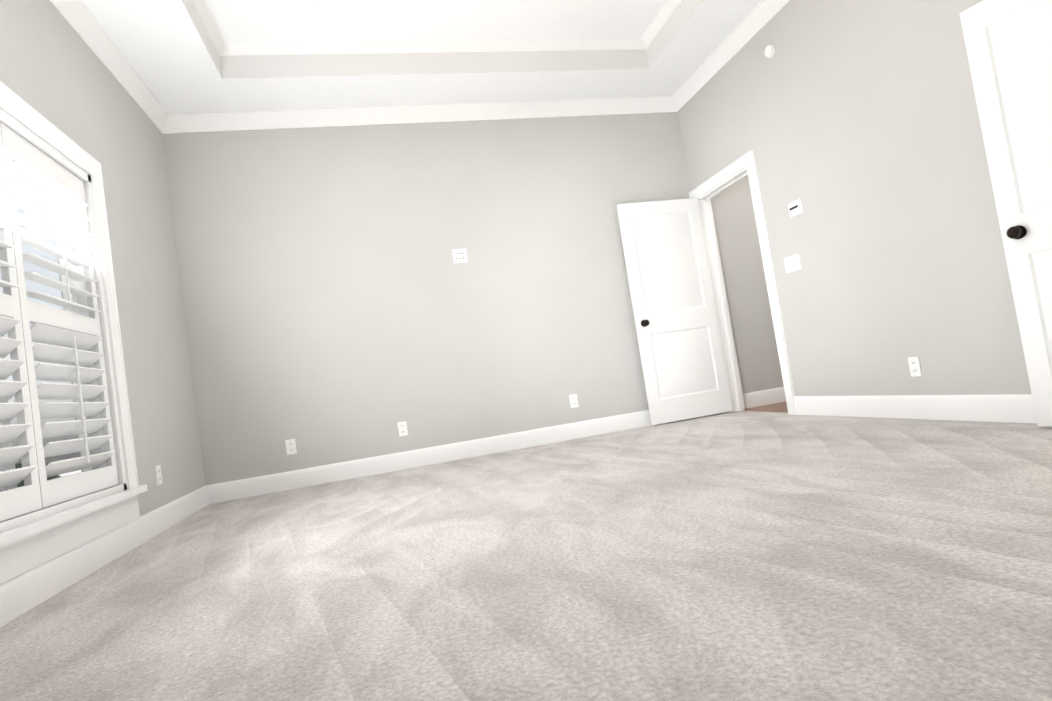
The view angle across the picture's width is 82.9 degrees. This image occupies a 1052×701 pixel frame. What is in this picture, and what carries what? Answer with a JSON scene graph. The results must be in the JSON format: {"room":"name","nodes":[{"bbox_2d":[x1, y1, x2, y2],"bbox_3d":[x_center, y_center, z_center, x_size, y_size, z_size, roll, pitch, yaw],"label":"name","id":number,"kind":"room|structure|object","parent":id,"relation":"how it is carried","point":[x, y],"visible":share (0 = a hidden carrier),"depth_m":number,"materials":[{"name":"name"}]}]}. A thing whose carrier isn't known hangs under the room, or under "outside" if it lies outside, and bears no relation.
{"room":"empty bedroom","nodes":[
{"label":"empty bedroom","id":0,"kind":"room"},
{"bbox_2d":[0,0,207,515],"bbox_3d":[-2.179,-0.890,2.002,0.200,3.750,5.250,-8,-3,-14],"label":"wall","id":1,"kind":"structure","parent":0,"point":[44,61],"depth_m":3.68,"materials":[{"name":"paint"}]},
{"bbox_2d":[0,81,147,583],"bbox_3d":[-2.149,-0.130,2.467,0.235,2.002,1.780,-8,-3,-14],"label":"window","id":2,"kind":"structure","parent":1,"relation":"in","point":[26,547],"depth_m":2.95,"materials":[{"name":"white wood"}]},
{"bbox_2d":[0,109,126,532],"bbox_3d":[-2.117,-0.160,2.477,0.089,1.714,1.508,-8,-3,-14],"label":"window shutters","id":3,"kind":"object","parent":2,"relation":"attached to","point":[42,164],"visible":1,"depth_m":2.69,"materials":[{"name":"white wood"}]},
{"bbox_2d":[0,485,211,626],"bbox_3d":[-1.823,0.884,2.006,0.016,0.140,5.140,-8,-3,-14],"label":"baseboard","id":4,"kind":"structure","parent":1,"relation":"attached to","point":[21,594],"depth_m":2.67,"materials":[{"name":"white wood"}]},
{"bbox_2d":[50,0,173,133],"bbox_3d":[-2.216,-1.956,2.148,0.080,0.120,5.140,-8,-3,-14],"label":"crown molding","id":5,"kind":"structure","parent":1,"relation":"attached to","point":[79,17],"depth_m":3.72,"materials":[{"name":"white wood"}]},
{"bbox_2d":[155,465,162,484],"bbox_3d":[-2.243,0.761,3.639,0.010,0.115,0.072,-8,-3,-14],"label":"electrical outlet","id":6,"kind":"object","parent":1,"relation":"attached to","point":[158,474],"visible":1,"depth_m":3.63,"materials":[{"name":"white plastic"}]},
{"bbox_2d":[82,0,760,113],"bbox_3d":[-0.220,-2.670,2.674,4.760,0.750,5.380,-8,-3,-14],"label":"ceiling","id":7,"kind":"structure","parent":0,"point":[169,52],"depth_m":4.45,"materials":[{"name":"white paint"}]},
{"bbox_2d":[192,0,225,55],"bbox_3d":[-1.756,-2.276,2.499,0.055,0.070,3.590,-8,-3,-14],"label":"crown molding","id":8,"kind":"structure","parent":7,"relation":"attached to","point":[201,6],"depth_m":3.96,"materials":[{"name":"white wood"}]},
{"bbox_2d":[226,38,641,55],"bbox_3d":[-0.576,-2.353,4.601,3.180,0.070,0.055,-8,-3,-14],"label":"crown molding","id":9,"kind":"structure","parent":7,"relation":"attached to","point":[476,45],"depth_m":4.55,"materials":[{"name":"white wood"}]},
{"bbox_2d":[638,0,681,49],"bbox_3d":[1.387,-2.710,3.269,0.055,0.070,3.590,-8,-3,-14],"label":"crown molding","id":10,"kind":"structure","parent":7,"relation":"attached to","point":[670,6],"depth_m":4.70,"materials":[{"name":"white wood"}]},
{"bbox_2d":[164,112,691,484],"bbox_3d":[0.147,-1.080,5.333,6.300,3.750,0.130,-8,-3,-14],"label":"wall","id":11,"kind":"structure","parent":0,"point":[318,296],"depth_m":4.96,"materials":[{"name":"paint"}]},
{"bbox_2d":[285,439,296,454],"bbox_3d":[-1.839,0.754,4.656,0.072,0.115,0.010,-8,-3,-14],"label":"electrical outlet","id":12,"kind":"object","parent":11,"relation":"attached to","point":[290,446],"visible":1,"depth_m":4.65,"materials":[{"name":"white plastic"}]},
{"bbox_2d":[397,421,407,435],"bbox_3d":[-1.006,0.639,4.860,0.072,0.115,0.010,-8,-3,-14],"label":"electrical outlet","id":13,"kind":"object","parent":11,"relation":"attached to","point":[402,429],"visible":1,"depth_m":4.86,"materials":[{"name":"white plastic"}]},
{"bbox_2d":[170,96,673,132],"bbox_3d":[-0.691,-2.043,5.118,4.260,0.120,0.080,-8,-3,-14],"label":"crown molding","id":14,"kind":"structure","parent":11,"relation":"attached to","point":[403,114],"depth_m":5.05,"materials":[{"name":"white wood"}]},
{"bbox_2d":[208,410,650,502],"bbox_3d":[-0.260,0.793,5.019,4.410,0.140,0.016,-8,-3,-14],"label":"baseboard","id":15,"kind":"structure","parent":11,"relation":"attached to","point":[260,485],"depth_m":4.86,"materials":[{"name":"white wood"}]},
{"bbox_2d":[452,248,467,262],"bbox_3d":[-0.564,-0.808,5.083,0.118,0.118,0.010,-8,-3,-14],"label":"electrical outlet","id":16,"kind":"object","parent":11,"relation":"attached to","point":[459,255],"visible":1,"depth_m":5.08,"materials":[{"name":"white plastic"}]},
{"bbox_2d":[569,394,578,407],"bbox_3d":[0.419,0.442,5.209,0.072,0.115,0.010,-8,-3,-14],"label":"electrical outlet","id":17,"kind":"object","parent":11,"relation":"attached to","point":[573,399],"visible":1,"depth_m":5.21,"materials":[{"name":"white plastic"}]},
{"bbox_2d":[0,411,1051,700],"bbox_3d":[0.258,0.728,2.506,4.700,0.120,5.380,-8,-3,-14],"label":"floor carpet","id":18,"kind":"object","parent":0,"point":[746,555],"visible":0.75,"depth_m":1.70,"materials":[{"name":"beige carpet"}]},
{"bbox_2d":[742,401,787,411],"bbox_3d":[2.911,0.444,4.875,1.600,0.120,1.790,-8,-3,-14],"label":"floor","id":19,"kind":"structure","parent":0,"point":[779,407],"depth_m":5.33,"materials":[{"name":"brown wood"}]},
{"bbox_2d":[676,0,1030,395],"bbox_3d":[2.250,-1.501,3.088,0.120,3.750,5.250,-8,-3,-14],"label":"wall","id":20,"kind":"structure","parent":0,"point":[863,112],"depth_m":3.73,"materials":[{"name":"paint"}]},
{"bbox_2d":[616,198,732,424],"bbox_3d":[1.356,-0.378,5.390,0.811,1.988,0.171,-8,-3,-14],"label":"door leaf","id":21,"kind":"structure","parent":20,"relation":"in","point":[676,317],"depth_m":5.37,"materials":[{"name":"white wood"}]},
{"bbox_2d":[670,0,789,111],"bbox_3d":[1.981,-2.535,3.177,0.080,0.120,5.140,-8,-3,-14],"label":"crown molding","id":22,"kind":"structure","parent":20,"relation":"attached to","point":[765,10],"depth_m":4.74,"materials":[{"name":"white wood"}]},
{"bbox_2d":[689,150,795,414],"bbox_3d":[1.887,-0.510,5.126,0.168,2.090,0.990,-8,-3,-14],"label":"door frame","id":23,"kind":"structure","parent":20,"relation":"attached to","point":[737,170],"depth_m":5.20,"materials":[{"name":"white wood"}]},
{"bbox_2d":[765,44,774,57],"bbox_3d":[1.772,-2.180,4.335,0.030,0.090,0.090,-8,-3,-14],"label":"smoke detector","id":24,"kind":"object","parent":20,"relation":"attached to","point":[769,50],"visible":0.98,"depth_m":4.32,"materials":[{"name":"white plastic"}]},
{"bbox_2d":[784,254,801,273],"bbox_3d":[1.975,-0.643,4.415,0.010,0.115,0.165,-8,-3,-14],"label":"light switch","id":25,"kind":"object","parent":20,"relation":"attached to","point":[793,263],"visible":1,"depth_m":4.41,"materials":[{"name":"white plastic"}]},
{"bbox_2d":[788,198,802,217],"bbox_3d":[1.944,-1.028,4.302,0.022,0.100,0.130,-8,-3,-14],"label":"thermostat","id":26,"kind":"object","parent":20,"relation":"attached to","point":[795,208],"visible":1,"depth_m":4.29,"materials":[{"name":"white plastic"}]},
{"bbox_2d":[908,357,921,376],"bbox_3d":[2.297,0.097,3.518,0.010,0.115,0.072,-8,-3,-14],"label":"electrical outlet","id":27,"kind":"object","parent":20,"relation":"attached to","point":[914,366],"visible":1,"depth_m":3.51,"materials":[{"name":"white plastic"}]},
{"bbox_2d":[794,394,1036,422],"bbox_3d":[2.320,0.337,3.547,0.016,0.140,2.135,-8,-3,-14],"label":"baseboard","id":28,"kind":"structure","parent":20,"relation":"attached to","point":[1014,408],"depth_m":3.46,"materials":[{"name":"white wood"}]},
{"bbox_2d":[960,0,1051,425],"bbox_3d":[2.331,-0.655,2.628,0.171,1.988,0.411,-7,-3,-28],"label":"door leaf","id":29,"kind":"structure","parent":20,"relation":"in","point":[1008,43],"depth_m":2.71,"materials":[{"name":"white wood"}]},
{"label":"outside","id":30,"kind":"structure","parent":0,"visible":0},
{"bbox_2d":[59,470,80,476],"bbox_3d":[-21.764,4.248,0.037,39.800,0.100,70.000,-8,-3,-14],"label":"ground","id":31,"kind":"structure","parent":30,"point":[71,473],"depth_m":21.09,"materials":[{"name":"white"}]},
{"bbox_2d":[15,463,59,486],"bbox_3d":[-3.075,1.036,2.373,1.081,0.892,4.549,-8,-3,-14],"label":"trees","id":32,"kind":"object","parent":31,"relation":"on","point":[22,481],"depth_m":3.71,"materials":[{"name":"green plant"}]},
{"bbox_3d":[2.744,-1.034,4.895,1.560,2.850,1.910,-8,-3,-14],"label":"wall","id":33,"kind":"structure","parent":0,"visible":0},
{"bbox_2d":[743,387,785,408],"bbox_3d":[2.657,0.391,5.733,1.410,0.140,0.016,-8,-3,-14],"label":"baseboard","id":34,"kind":"structure","parent":33,"relation":"attached to","point":[764,397],"depth_m":5.62,"materials":[{"name":"white wood"}]}
]}

